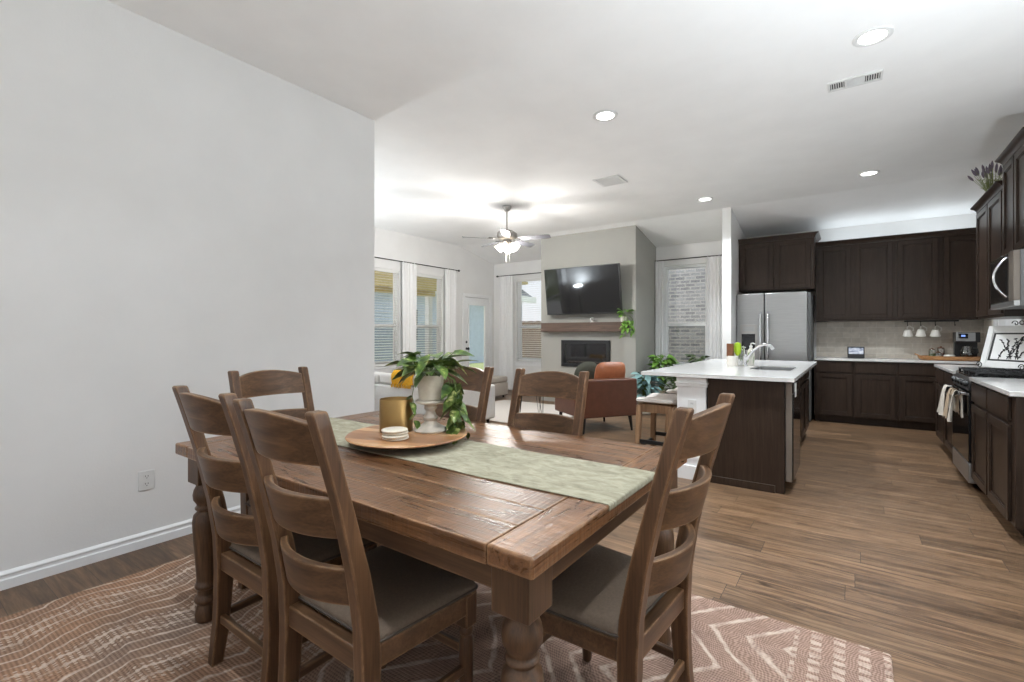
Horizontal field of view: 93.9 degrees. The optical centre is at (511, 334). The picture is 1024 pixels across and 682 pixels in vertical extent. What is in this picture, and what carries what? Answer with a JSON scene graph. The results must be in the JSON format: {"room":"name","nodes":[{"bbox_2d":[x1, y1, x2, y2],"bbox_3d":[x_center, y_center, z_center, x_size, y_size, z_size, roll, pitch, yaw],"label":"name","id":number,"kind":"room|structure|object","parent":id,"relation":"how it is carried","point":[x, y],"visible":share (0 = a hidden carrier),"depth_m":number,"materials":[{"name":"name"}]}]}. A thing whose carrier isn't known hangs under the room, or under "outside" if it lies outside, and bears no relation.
{"room":"dining room","nodes":[
{"label":"dining room","id":0,"kind":"room"},
{"bbox_2d":[0,0,374,571],"bbox_3d":[-2.796,-0.310,2.056,0.140,3.120,5.300,0,0,35],"label":"wall","id":1,"kind":"structure","parent":0,"point":[176,209],"depth_m":2.80,"materials":[{"name":"paint"}]},
{"bbox_2d":[0,505,240,590],"bbox_3d":[-2.732,1.206,2.010,0.016,0.088,5.300,0,0,35],"label":"baseboard","id":2,"kind":"structure","parent":1,"relation":"attached to","point":[20,575],"depth_m":2.61,"materials":[{"name":"white paint"}]},
{"bbox_2d":[138,469,154,491],"bbox_3d":[-2.158,0.860,2.823,0.008,0.115,0.081,0,0,35],"label":"power outlet","id":3,"kind":"object","parent":1,"relation":"attached to","point":[146,479],"visible":1,"depth_m":2.82,"materials":[{"name":"white plastic"}]},
{"bbox_2d":[418,374,443,400],"bbox_3d":[-0.360,0.232,2.113,0.124,0.108,0.124,0,0,35],"label":"pot","id":4,"kind":"object","parent":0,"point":[430,386],"depth_m":2.06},
{"bbox_2d":[375,227,493,374],"bbox_3d":[-2.268,-0.310,8.564,0.140,3.120,6.190,0,0,35],"label":"wall","id":5,"kind":"structure","parent":0,"point":[476,274],"depth_m":9.63,"materials":[{"name":"paint"}]},
{"bbox_2d":[375,274,402,371],"bbox_3d":[-2.340,-0.250,8.425,0.165,1.840,0.960,0,0,35],"label":"window","id":6,"kind":"structure","parent":5,"relation":"in","point":[386,368],"depth_m":8.75,"materials":[{"name":"white paint"}]},
{"bbox_2d":[375,267,398,366],"bbox_3d":[-2.332,-0.302,8.419,0.060,1.731,0.840,0,0,35],"label":"window blind","id":7,"kind":"object","parent":6,"relation":"attached to","point":[376,269],"visible":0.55,"depth_m":8.56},
{"bbox_2d":[375,257,459,271],"bbox_3d":[-1.932,-1.320,8.834,0.090,0.062,2.840,0,0,35],"label":"curtain rod","id":8,"kind":"object","parent":5,"relation":"attached to","point":[375,257],"visible":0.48,"depth_m":9.03,"materials":[{"name":"black metal"}]},
{"bbox_2d":[402,261,416,357],"bbox_3d":[-1.896,-0.052,8.845,0.057,2.565,0.340,0,0,35],"label":"curtain","id":9,"kind":"object","parent":8,"relation":"hanging from","point":[409,270],"visible":0.63,"depth_m":8.83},
{"bbox_2d":[445,269,455,366],"bbox_3d":[-1.251,-0.052,9.749,0.057,2.565,0.340,0,0,35],"label":"curtain","id":10,"kind":"object","parent":8,"relation":"hanging from","point":[450,275],"visible":0.65,"depth_m":9.72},
{"bbox_2d":[416,279,439,368],"bbox_3d":[-1.678,-0.250,9.353,0.165,1.840,0.940,0,0,35],"label":"window","id":11,"kind":"structure","parent":5,"relation":"in","point":[438,281],"depth_m":9.68,"materials":[{"name":"white paint"}]},
{"bbox_2d":[416,273,441,358],"bbox_3d":[-1.670,-0.302,9.348,0.060,1.731,0.820,0,0,35],"label":"window blind","id":12,"kind":"object","parent":11,"relation":"attached to","point":[418,274],"visible":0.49,"depth_m":9.38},
{"bbox_2d":[462,293,491,368],"bbox_3d":[-0.756,0.182,10.550,0.116,2.135,1.010,0,0,35],"label":"door","id":13,"kind":"structure","parent":5,"relation":"in","point":[466,300],"depth_m":10.57,"materials":[{"name":"white paint"}]},
{"bbox_2d":[0,390,1023,681],"bbox_3d":[-0.384,1.310,4.051,8.450,0.120,11.630,0,0,35],"label":"floor","id":14,"kind":"structure","parent":0,"point":[877,540],"depth_m":2.71,"materials":[{"name":"brown wood"}]},
{"bbox_2d":[375,372,494,422],"bbox_3d":[-1.429,0.907,7.124,2.300,0.685,0.900,0,0,35],"label":"sofa","id":15,"kind":"object","parent":14,"relation":"on","point":[383,388],"visible":0.23,"depth_m":6.72,"materials":[{"name":"beige fabric"}]},
{"bbox_2d":[375,372,385,382],"bbox_3d":[-2.152,0.641,7.247,0.652,0.153,0.220,0,0,35],"label":"cushion","id":16,"kind":"object","parent":15,"relation":"on","point":[377,374],"depth_m":7.00,"materials":[{"name":"beige fabric"}]},
{"bbox_2d":[380,373,414,385],"bbox_3d":[-1.615,0.641,6.863,0.652,0.153,0.220,0,0,35],"label":"cushion","id":17,"kind":"object","parent":15,"relation":"on","point":[385,378],"depth_m":6.89,"materials":[{"name":"beige fabric"}]},
{"bbox_2d":[391,368,415,388],"bbox_3d":[-1.473,0.612,6.724,0.409,0.261,0.264,0,0,35],"label":"throw blanket","id":18,"kind":"object","parent":15,"relation":"on","point":[408,381],"visible":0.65,"depth_m":6.63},
{"bbox_2d":[0,543,893,681],"bbox_3d":[-0.530,1.244,1.767,3.155,0.012,2.462,0,0,35],"label":"area rug","id":19,"kind":"object","parent":14,"relation":"on","point":[141,626],"visible":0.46,"depth_m":1.89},
{"bbox_2d":[228,366,314,589],"bbox_3d":[-1.097,0.710,2.422,0.596,1.055,0.481,0,0,35],"label":"dining chair","id":20,"kind":"object","parent":19,"relation":"on","point":[261,382],"visible":0.19,"depth_m":2.58,"materials":[{"name":"brown wood"}]},
{"bbox_2d":[172,385,376,681],"bbox_3d":[-0.887,0.710,1.794,0.481,1.055,0.596,0,0,36],"label":"dining chair","id":21,"kind":"object","parent":19,"relation":"on","point":[237,538],"visible":0.62,"depth_m":1.61,"materials":[{"name":"brown wood"}]},
{"bbox_2d":[231,532,373,563],"bbox_3d":[-0.826,0.799,1.877,0.471,0.045,0.380,0,0,36],"label":"seat cushion","id":22,"kind":"object","parent":21,"relation":"on","point":[324,550],"depth_m":1.76,"materials":[{"name":"grey fabric"}]},
{"bbox_2d":[232,398,477,681],"bbox_3d":[-0.469,0.710,1.446,0.481,1.055,0.596,0,0,36],"label":"dining chair","id":23,"kind":"object","parent":19,"relation":"on","point":[391,601],"visible":0.99,"depth_m":1.31,"materials":[{"name":"brown wood"}]},
{"bbox_2d":[300,545,475,639],"bbox_3d":[-0.408,0.799,1.529,0.471,0.045,0.380,0,0,36],"label":"seat cushion","id":24,"kind":"object","parent":23,"relation":"on","point":[410,592],"depth_m":1.44,"materials":[{"name":"grey fabric"}]},
{"bbox_2d":[175,411,686,681],"bbox_3d":[-0.376,0.854,2.006,1.849,0.768,1.151,0,0,35],"label":"dining table","id":25,"kind":"object","parent":19,"relation":"on","point":[512,540],"visible":0.6,"depth_m":1.33,"materials":[{"name":"brown wood"}]},
{"bbox_2d":[329,417,654,510],"bbox_3d":[-0.375,0.474,2.000,1.848,0.019,0.386,0,0,35],"label":"table runner","id":26,"kind":"object","parent":25,"relation":"on","point":[610,485],"visible":0.63,"depth_m":1.68,"materials":[{"name":"green fabric"}]},
{"bbox_2d":[345,422,466,448],"bbox_3d":[-0.448,0.444,2.058,0.512,0.041,0.512,0,0,16],"label":"serving board","id":27,"kind":"object","parent":26,"relation":"on","point":[369,437],"visible":0.59,"depth_m":1.94,"materials":[{"name":"brown wood"}]},
{"bbox_2d":[382,436,408,440],"bbox_3d":[-0.474,0.420,1.948,0.106,0.010,0.106,0,0,35],"label":"coaster","id":28,"kind":"object","parent":27,"relation":"on","point":[407,437],"visible":0.49,"depth_m":1.91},
{"bbox_2d":[382,433,407,438],"bbox_3d":[-0.475,0.409,1.942,0.106,0.010,0.106,0,0,35],"label":"coaster","id":29,"kind":"object","parent":28,"relation":"on","point":[404,435],"visible":0.48,"depth_m":1.90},
{"bbox_2d":[382,430,408,435],"bbox_3d":[-0.476,0.398,1.950,0.106,0.010,0.106,0,0,35],"label":"coaster","id":30,"kind":"object","parent":29,"relation":"on","point":[407,431],"visible":0.54,"depth_m":1.91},
{"bbox_2d":[381,426,407,432],"bbox_3d":[-0.477,0.387,1.944,0.106,0.010,0.106,0,0,35],"label":"coaster","id":31,"kind":"object","parent":30,"relation":"on","point":[396,429],"visible":1,"depth_m":1.93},
{"bbox_2d":[379,396,412,432],"bbox_3d":[-0.512,0.354,2.115,0.144,0.142,0.144,0,0,35],"label":"vessel","id":32,"kind":"object","parent":27,"relation":"on","point":[393,411],"visible":0.77,"depth_m":2.06,"materials":[{"name":"gold metal"}]},
{"bbox_2d":[414,399,445,433],"bbox_3d":[-0.360,0.356,2.113,0.148,0.138,0.148,0,0,35],"label":"pedestal stand","id":33,"kind":"object","parent":27,"relation":"on","point":[430,425],"visible":0.9,"depth_m":2.08,"materials":[{"name":"ceramic"}]},
{"bbox_2d":[384,350,476,443],"bbox_3d":[-0.362,0.287,2.104,0.340,0.440,0.380,0,0,35],"label":"pothos","id":34,"kind":"object","parent":33,"relation":"on","point":[430,381],"visible":0.95,"depth_m":2.06,"materials":[{"name":"plant"}]},
{"bbox_2d":[435,367,493,422],"bbox_3d":[-0.424,0.710,2.612,0.481,1.055,0.596,0,0,35],"label":"dining chair","id":35,"kind":"object","parent":19,"relation":"on","point":[480,382],"visible":0.05,"depth_m":2.72,"materials":[{"name":"brown wood"}]},
{"bbox_2d":[507,368,588,435],"bbox_3d":[0.067,0.710,2.270,0.481,1.055,0.596,0,0,33],"label":"dining chair","id":36,"kind":"object","parent":19,"relation":"on","point":[556,384],"visible":0.15,"depth_m":2.47,"materials":[{"name":"brown wood"}]},
{"bbox_2d":[540,393,734,681],"bbox_3d":[0.356,0.710,1.491,0.596,1.055,0.481,0,0,39],"label":"dining chair","id":37,"kind":"object","parent":19,"relation":"on","point":[616,606],"visible":0.75,"depth_m":1.33,"materials":[{"name":"brown wood"}]},
{"bbox_2d":[548,544,661,634],"bbox_3d":[0.276,0.799,1.556,0.380,0.045,0.471,0,0,39],"label":"seat cushion","id":38,"kind":"object","parent":37,"relation":"on","point":[587,596],"depth_m":1.44,"materials":[{"name":"grey fabric"}]},
{"bbox_2d":[491,375,507,396],"bbox_3d":[-0.633,1.040,9.480,0.800,0.420,0.800,0,0,35],"label":"ottoman","id":39,"kind":"object","parent":14,"relation":"on","point":[500,382],"visible":0.29,"depth_m":9.39,"materials":[{"name":"beige fabric"}]},
{"bbox_2d":[491,375,506,383],"bbox_3d":[-0.633,0.889,9.480,0.800,0.118,0.800,0,0,35],"label":"cushion","id":40,"kind":"object","parent":39,"relation":"on","point":[495,379],"depth_m":9.37,"materials":[{"name":"beige fabric"}]},
{"bbox_2d":[489,400,572,422],"bbox_3d":[0.088,1.243,7.761,1.930,0.014,1.860,0,0,35],"label":"shag rug","id":41,"kind":"object","parent":14,"relation":"on","point":[502,407],"visible":0.26,"depth_m":7.89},
{"bbox_2d":[555,378,636,434],"bbox_3d":[1.109,0.910,6.435,0.820,0.680,0.780,0,0,-21],"label":"armchair","id":42,"kind":"object","parent":14,"relation":"on","point":[606,397],"visible":0.7,"depth_m":6.10,"materials":[{"name":"brown leather"}]},
{"bbox_2d":[574,362,596,378],"bbox_3d":[1.021,0.585,6.524,0.399,0.440,0.214,0,0,-25],"label":"throw pillow","id":43,"kind":"object","parent":42,"relation":"on","point":[585,366],"visible":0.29,"depth_m":6.43,"materials":[{"name":"green fabric"}]},
{"bbox_2d":[594,362,624,378],"bbox_3d":[1.303,0.585,6.403,0.460,0.446,0.240,0,0,-22],"label":"throw pillow","id":44,"kind":"object","parent":42,"relation":"on","point":[604,369],"visible":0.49,"depth_m":6.29,"materials":[{"name":"orange leather"}]},
{"bbox_2d":[631,372,663,413],"bbox_3d":[2.118,0.903,7.561,0.657,0.694,0.698,0,0,35],"label":"succulent plant","id":45,"kind":"object","parent":14,"relation":"on","point":[644,387],"visible":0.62,"depth_m":7.47,"materials":[{"name":"blue plant"}]},
{"bbox_2d":[635,393,676,445],"bbox_3d":[1.416,0.914,4.517,0.370,0.672,0.498,0,0,35],"label":"bar stool","id":46,"kind":"object","parent":14,"relation":"on","point":[661,403],"visible":0.56,"depth_m":4.41,"materials":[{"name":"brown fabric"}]},
{"bbox_2d":[636,393,676,404],"bbox_3d":[1.416,0.614,4.517,0.354,0.072,0.460,0,0,35],"label":"seat cushion","id":47,"kind":"object","parent":46,"relation":"on","point":[656,398],"depth_m":4.40,"materials":[{"name":"grey fabric"}]},
{"bbox_2d":[646,354,679,392],"bbox_3d":[2.568,0.793,8.138,0.578,0.914,0.585,0,0,35],"label":"houseplant","id":48,"kind":"object","parent":14,"relation":"on","point":[669,360],"visible":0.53,"depth_m":8.09,"materials":[{"name":"green plant"}]},
{"bbox_2d":[664,387,676,439],"bbox_3d":[1.894,0.914,5.135,0.370,0.672,0.498,0,0,35],"label":"bar stool","id":49,"kind":"object","parent":14,"relation":"on","point":[670,391],"visible":0.12,"depth_m":5.04,"materials":[{"name":"brown wood"}]},
{"bbox_2d":[675,365,808,493],"bbox_3d":[2.577,0.808,5.086,0.840,0.884,2.786,0,0,35],"label":"kitchen island","id":50,"kind":"object","parent":14,"relation":"on","point":[751,450],"visible":0.55,"depth_m":3.90,"materials":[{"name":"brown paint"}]},
{"bbox_2d":[641,359,816,381],"bbox_3d":[2.492,0.351,5.160,1.205,0.030,2.845,0,0,35],"label":"island countertop","id":51,"kind":"structure","parent":50,"relation":"on","point":[712,368],"depth_m":4.42,"materials":[{"name":"white stone"}]},
{"bbox_2d":[727,356,737,365],"bbox_3d":[2.357,0.281,5.112,0.112,0.110,0.112,0,0,35],"label":"utensil crock","id":52,"kind":"object","parent":51,"relation":"on","point":[731,360],"visible":0.84,"depth_m":5.07,"materials":[{"name":"white ceramic"}]},
{"bbox_2d":[747,343,755,365],"bbox_3d":[2.587,0.211,5.176,0.078,0.250,0.079,0,0,13],"label":"soap bottle","id":53,"kind":"object","parent":51,"relation":"on","point":[751,361],"visible":0.77,"depth_m":5.16,"materials":[{"name":"white ceramic"}]},
{"bbox_2d":[742,343,774,366],"bbox_3d":[2.542,0.211,4.948,0.059,0.249,0.340,0,0,-35],"label":"kitchen faucet","id":54,"kind":"object","parent":51,"relation":"on","point":[746,357],"visible":1,"depth_m":5.00,"materials":[{"name":"silver metal"}]},
{"bbox_2d":[753,366,794,370],"bbox_3d":[2.636,0.443,4.814,0.352,0.195,0.652,0,0,35],"label":"undermount sink","id":55,"kind":"object","parent":51,"relation":"in","point":[759,367],"visible":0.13,"depth_m":5.07,"materials":[{"name":"metal"}]},
{"bbox_2d":[785,378,799,481],"bbox_3d":[2.306,0.761,3.986,0.122,0.778,0.592,0,0,35],"label":"dishwasher","id":56,"kind":"object","parent":50,"relation":"in","point":[792,403],"visible":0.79,"depth_m":3.74,"materials":[{"name":"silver metal"}]},
{"bbox_2d":[737,291,813,421],"bbox_3d":[4.023,0.318,7.311,0.956,1.865,0.863,0,0,35],"label":"refrigerator","id":57,"kind":"object","parent":14,"relation":"on","point":[784,321],"visible":0.63,"depth_m":6.98,"materials":[{"name":"silver metal"}]},
{"bbox_2d":[814,360,853,423],"bbox_3d":[4.714,0.808,6.992,0.465,0.884,0.600,0,0,35],"label":"base cabinet","id":58,"kind":"object","parent":14,"relation":"on","point":[833,380],"visible":0.97,"depth_m":6.76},
{"bbox_2d":[814,356,979,363],"bbox_3d":[5.282,0.351,6.576,1.873,0.030,0.632,0,0,35],"label":"countertop","id":59,"kind":"structure","parent":58,"relation":"on","point":[907,360],"depth_m":6.45,"materials":[{"name":"white stone"}]},
{"bbox_2d":[848,347,864,357],"bbox_3d":[4.910,0.254,6.824,0.196,0.165,0.122,0,0,35],"label":"smart display","id":60,"kind":"object","parent":59,"relation":"on","point":[853,352],"visible":0.94,"depth_m":6.78,"materials":[{"name":"black plastic"}]},
{"bbox_2d":[915,353,980,360],"bbox_3d":[5.738,0.294,6.262,0.717,0.084,0.410,0,0,35],"label":"serving tray","id":61,"kind":"object","parent":59,"relation":"on","point":[922,357],"visible":0.67,"depth_m":6.14,"materials":[{"name":"brown wood"}]},
{"bbox_2d":[953,332,979,359],"bbox_3d":[5.860,0.144,6.166,0.230,0.350,0.246,0,0,35],"label":"coffee maker","id":62,"kind":"object","parent":61,"relation":"on","point":[964,343],"visible":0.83,"depth_m":6.13,"materials":[{"name":"black plastic"}]},
{"bbox_2d":[854,361,896,427],"bbox_3d":[5.095,0.808,6.721,0.470,0.884,0.600,0,0,35],"label":"base cabinet","id":63,"kind":"object","parent":14,"relation":"on","point":[875,383],"visible":0.95,"depth_m":6.49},
{"bbox_2d":[897,362,942,430],"bbox_3d":[5.469,0.808,6.454,0.450,0.884,0.600,0,0,35],"label":"base cabinet","id":64,"kind":"object","parent":14,"relation":"on","point":[916,382],"visible":0.81,"depth_m":6.24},
{"bbox_2d":[936,368,955,454],"bbox_3d":[4.727,0.808,4.749,0.650,0.884,1.238,0,0,35],"label":"base cabinet","id":65,"kind":"object","parent":14,"relation":"on","point":[944,429],"visible":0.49,"depth_m":4.96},
{"bbox_2d":[934,364,988,373],"bbox_3d":[4.729,0.351,4.759,0.663,0.030,1.258,0,0,35],"label":"countertop slab","id":66,"kind":"structure","parent":65,"relation":"on","point":[950,368],"depth_m":5.04,"materials":[{"name":"white stone"}]},
{"bbox_2d":[976,320,1023,368],"bbox_3d":[4.731,0.101,4.552,0.231,0.470,0.480,0,0,3],"label":"easel","id":67,"kind":"object","parent":66,"relation":"on","point":[1021,320],"visible":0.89,"depth_m":4.56,"materials":[{"name":"black metal"}]},
{"bbox_2d":[979,325,1023,368],"bbox_3d":[4.753,0.120,4.551,0.123,0.411,0.540,0,0,4],"label":"framed print","id":68,"kind":"object","parent":67,"relation":"on","point":[1004,345],"visible":0.99,"depth_m":4.62,"materials":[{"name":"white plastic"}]},
{"bbox_2d":[949,367,1023,488],"bbox_3d":[4.115,0.772,3.952,0.721,0.956,0.764,0,0,35],"label":"gas range","id":69,"kind":"object","parent":14,"relation":"on","point":[961,426],"visible":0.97,"depth_m":3.97,"materials":[{"name":"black metal"}]},
{"bbox_2d":[937,385,955,416],"bbox_3d":[3.923,0.596,4.326,0.091,0.276,0.448,0,0,35],"label":"dish towel","id":70,"kind":"object","parent":69,"relation":"hanging from","point":[940,409],"visible":0.78,"depth_m":4.33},
{"bbox_2d":[943,388,959,418],"bbox_3d":[3.767,0.586,4.106,0.091,0.256,0.202,0,0,35],"label":"dish towel","id":71,"kind":"object","parent":69,"relation":"hanging from","point":[950,391],"visible":0.97,"depth_m":4.08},
{"bbox_2d":[947,390,962,421],"bbox_3d":[3.645,0.591,3.935,0.091,0.266,0.112,0,0,35],"label":"dish towel","id":72,"kind":"object","parent":69,"relation":"hanging from","point":[949,417],"visible":1,"depth_m":3.92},
{"bbox_2d":[956,370,1023,378],"bbox_3d":[4.147,0.341,3.929,0.639,0.018,0.764,0,0,35],"label":"cooktop","id":73,"kind":"object","parent":69,"relation":"in","point":[965,374],"depth_m":3.88,"materials":[{"name":"black metal"}]},
{"bbox_2d":[971,382,1023,536],"bbox_3d":[3.579,0.808,3.139,0.650,0.884,1.177,0,0,35],"label":"base cabinet","id":74,"kind":"object","parent":14,"relation":"on","point":[997,418],"visible":1,"depth_m":3.08,"materials":[{"name":"wood"}]},
{"bbox_2d":[969,377,1023,396],"bbox_3d":[3.568,0.351,3.131,0.663,0.030,1.202,0,0,35],"label":"countertop slab","id":75,"kind":"structure","parent":74,"relation":"on","point":[1014,387],"depth_m":3.25,"materials":[{"name":"white stone"}]},
{"bbox_2d":[107,0,1023,264],"bbox_3d":[-0.384,-1.843,4.051,8.450,0.455,11.630,0,0,35],"label":"ceiling","id":76,"kind":"structure","parent":0,"point":[477,108],"depth_m":3.79,"materials":[{"name":"paint"}]},
{"bbox_2d":[462,205,550,252],"bbox_3d":[-0.042,-1.470,6.989,1.266,0.800,1.222,0,0,35],"label":"ceiling fan","id":77,"kind":"object","parent":76,"relation":"hanging from","point":[506,236],"visible":1,"depth_m":6.89,"materials":[{"name":"silver metal"}]},
{"bbox_2d":[593,110,617,121],"bbox_3d":[0.795,-1.864,4.076,0.210,0.012,0.210,0,0,35],"label":"recessed light","id":78,"kind":"object","parent":76,"relation":"in","point":[602,115],"visible":1,"depth_m":4.07,"materials":[{"name":"white plastic"}]},
{"bbox_2d":[592,175,627,186],"bbox_3d":[1.194,-1.864,5.806,0.320,0.012,0.320,0,0,35],"label":"ceiling vent","id":79,"kind":"object","parent":76,"relation":"in","point":[615,179],"visible":1,"depth_m":5.80,"materials":[{"name":"white plastic"}]},
{"bbox_2d":[827,69,883,92],"bbox_3d":[2.523,-1.864,3.519,0.330,0.012,0.160,0,0,35],"label":"ceiling vent","id":80,"kind":"object","parent":76,"relation":"in","point":[877,75],"visible":1,"depth_m":3.51,"materials":[{"name":"white plastic"}]},
{"bbox_2d":[852,25,893,46],"bbox_3d":[2.259,-1.864,2.995,0.210,0.012,0.210,0,0,35],"label":"recessed light","id":81,"kind":"object","parent":76,"relation":"in","point":[875,35],"visible":1,"depth_m":2.99,"materials":[{"name":"white plastic"}]},
{"bbox_2d":[541,225,655,403],"bbox_3d":[1.612,-0.293,8.972,1.865,3.085,1.020,0,0,35],"label":"wall","id":82,"kind":"structure","parent":0,"point":[628,246],"depth_m":8.40,"materials":[{"name":"beige paint"}]},
{"bbox_2d":[544,263,622,314],"bbox_3d":[1.259,-0.771,8.412,1.450,0.827,0.301,0,0,35],"label":"television","id":83,"kind":"object","parent":82,"relation":"attached to","point":[594,289],"visible":1,"depth_m":8.30,"materials":[{"name":"black plastic"}]},
{"bbox_2d":[561,340,609,366],"bbox_3d":[1.305,0.340,8.546,0.960,0.480,0.030,0,0,35],"label":"electric fireplace","id":84,"kind":"object","parent":82,"relation":"attached to","point":[574,353],"visible":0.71,"depth_m":8.55,"materials":[{"name":"glass"}]},
{"bbox_2d":[541,322,629,331],"bbox_3d":[1.264,-0.133,8.489,1.660,0.165,0.170,0,0,35],"label":"mantel shelf","id":85,"kind":"object","parent":82,"relation":"attached to","point":[577,326],"visible":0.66,"depth_m":8.39,"materials":[{"name":"brown wood"}]},
{"bbox_2d":[617,308,634,338],"bbox_3d":[1.891,-0.182,7.961,0.318,0.514,0.331,0,0,35],"label":"trailing plant","id":86,"kind":"object","parent":85,"relation":"on","point":[624,323],"visible":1,"depth_m":7.89,"materials":[{"name":"green plant"}]},
{"bbox_2d":[722,207,745,358],"bbox_3d":[3.505,-0.310,7.523,0.120,3.120,1.180,0,0,35],"label":"wall","id":87,"kind":"structure","parent":0,"point":[732,231],"depth_m":7.07,"materials":[{"name":"paint"}]},
{"bbox_2d":[494,213,983,414],"bbox_3d":[2.949,-0.310,8.723,8.450,3.120,0.152,0,0,35],"label":"wall","id":88,"kind":"structure","parent":0,"point":[962,221],"depth_m":7.08,"materials":[{"name":"paint"}]},
{"bbox_2d":[496,272,540,276],"bbox_3d":[0.381,-1.315,10.418,1.780,0.062,0.090,0,0,35],"label":"curtain rod","id":89,"kind":"object","parent":88,"relation":"attached to","point":[538,272],"visible":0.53,"depth_m":10.53,"materials":[{"name":"black metal"}]},
{"bbox_2d":[499,276,512,389],"bbox_3d":[-0.130,-0.050,10.753,0.380,2.560,0.055,0,0,35],"label":"curtain","id":90,"kind":"object","parent":89,"relation":"hanging from","point":[506,282],"visible":0.96,"depth_m":10.73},
{"bbox_2d":[514,282,540,366],"bbox_3d":[0.476,-0.270,10.466,0.960,1.920,0.165,0,0,35],"label":"window","id":91,"kind":"structure","parent":88,"relation":"in","point":[517,363],"depth_m":10.71,"materials":[{"name":"white paint"}]},
{"bbox_2d":[517,278,540,361],"bbox_3d":[0.471,-0.323,10.459,0.840,1.811,0.060,0,0,35],"label":"window blind","id":92,"kind":"object","parent":91,"relation":"attached to","point":[531,279],"visible":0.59,"depth_m":10.51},
{"bbox_2d":[664,263,706,366],"bbox_3d":[3.118,-0.280,8.582,0.890,1.940,0.165,0,0,35],"label":"window","id":93,"kind":"structure","parent":88,"relation":"in","point":[666,324],"depth_m":8.81,"materials":[{"name":"white paint"}]},
{"bbox_2d":[655,255,721,261],"bbox_3d":[3.149,-1.340,8.444,1.460,0.062,0.090,0,0,35],"label":"curtain rod","id":94,"kind":"object","parent":88,"relation":"attached to","point":[712,255],"visible":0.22,"depth_m":8.44,"materials":[{"name":"black metal"}]},
{"bbox_2d":[655,261,663,386],"bbox_3d":[2.679,-0.062,8.750,0.200,2.585,0.054,0,0,35],"label":"curtain","id":95,"kind":"object","parent":94,"relation":"hanging from","point":[659,265],"visible":0.65,"depth_m":8.73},
{"bbox_2d":[706,256,721,359],"bbox_3d":[3.518,-0.062,8.153,0.380,2.585,0.056,0,0,35],"label":"curtain","id":96,"kind":"object","parent":94,"relation":"hanging from","point":[714,263],"visible":0.43,"depth_m":8.19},
{"bbox_2d":[738,231,820,293],"bbox_3d":[4.130,-1.070,7.381,1.053,0.810,0.665,0,0,35],"label":"upper cabinet","id":97,"kind":"object","parent":88,"relation":"attached to","point":[778,263],"visible":0.98,"depth_m":7.14,"materials":[{"name":"wood"}]},
{"bbox_2d":[816,235,894,321],"bbox_3d":[4.967,-0.777,6.947,0.920,1.165,0.390,0,0,35],"label":"upper cabinet","id":98,"kind":"object","parent":88,"relation":"attached to","point":[855,278],"visible":1,"depth_m":6.80,"materials":[{"name":"brown wood"}]},
{"bbox_2d":[895,227,977,325],"bbox_3d":[5.727,-0.736,6.405,0.946,1.248,0.390,0,0,35],"label":"upper cabinet","id":99,"kind":"object","parent":88,"relation":"attached to","point":[935,271],"depth_m":6.31,"materials":[{"name":"brown wood"}]},
{"bbox_2d":[984,319,1023,343],"bbox_3d":[2.994,-0.310,1.642,0.152,3.120,11.350,0,0,35],"label":"wall","id":100,"kind":"structure","parent":0,"point":[987,323],"depth_m":6.10,"materials":[{"name":"beige tile"}]},
{"bbox_2d":[970,180,1023,319],"bbox_3d":[4.794,-0.762,4.611,0.381,1.205,1.155,0,0,35],"label":"upper cabinet","id":101,"kind":"object","parent":100,"relation":"attached to","point":[988,209],"visible":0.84,"depth_m":4.67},
{"bbox_2d":[968,161,1001,190],"bbox_3d":[4.839,-1.536,4.824,0.328,0.413,0.380,0,0,35],"label":"plant","id":102,"kind":"object","parent":101,"relation":"on","point":[989,168],"visible":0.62,"depth_m":4.83,"materials":[{"name":"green plant"}]},
{"bbox_2d":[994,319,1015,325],"bbox_3d":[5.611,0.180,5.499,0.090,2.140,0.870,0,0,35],"label":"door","id":103,"kind":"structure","parent":100,"relation":"in","point":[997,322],"depth_m":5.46,"materials":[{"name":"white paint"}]},
{"bbox_2d":[995,127,1023,255],"bbox_3d":[4.234,-1.105,3.825,0.381,0.900,0.875,0,0,35],"label":"upper cabinet","id":104,"kind":"object","parent":100,"relation":"attached to","point":[1011,159],"visible":0.9,"depth_m":3.92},
{"bbox_2d":[991,249,1023,309],"bbox_3d":[4.184,-0.435,3.861,0.503,0.430,0.755,0,0,35],"label":"microwave","id":105,"kind":"object","parent":104,"relation":"attached to","point":[1007,271],"visible":1,"depth_m":3.80,"materials":[{"name":"silver metal"}]},
{"label":"outside","id":106,"kind":"structure","parent":0,"visible":0},
{"bbox_2d":[469,362,483,369],"bbox_3d":[-5.238,1.465,9.878,60.000,0.170,70.000,0,0,35],"label":"ground","id":107,"kind":"structure","parent":106,"point":[477,365],"depth_m":21.35,"materials":[{"name":"green plant"}]},
{"bbox_2d":[375,290,535,362],"bbox_3d":[-6.728,-1.785,21.995,7.500,6.330,17.400,0,0,35],"label":"house","id":108,"kind":"structure","parent":107,"relation":"on","point":[476,313],"depth_m":20.49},
{"bbox_2d":[522,321,540,357],"bbox_3d":[1.719,0.440,16.014,6.000,1.880,0.110,0,0,35],"label":"fence","id":109,"kind":"object","parent":107,"relation":"on","point":[528,337],"visible":0.05,"depth_m":16.69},
{"bbox_2d":[668,267,705,362],"bbox_3d":[4.298,-0.785,9.986,4.200,4.330,0.250,0,0,35],"label":"brick wall","id":110,"kind":"structure","parent":107,"relation":"on","point":[686,286],"depth_m":10.23,"materials":[{"name":"brick"}]},
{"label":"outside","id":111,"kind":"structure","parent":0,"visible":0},
{"bbox_3d":[-6.330,1.330,9.121,7.100,0.099,11.500,0,0,35],"label":"patio","id":112,"kind":"object","parent":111,"visible":0},
{"bbox_2d":[375,271,527,358],"bbox_3d":[-2.910,-0.035,10.920,3.620,2.830,6.600,0,0,35],"label":"patio cover","id":113,"kind":"object","parent":112,"relation":"on","point":[434,286],"visible":0.13,"depth_m":13.12,"materials":[{"name":"white paint"}]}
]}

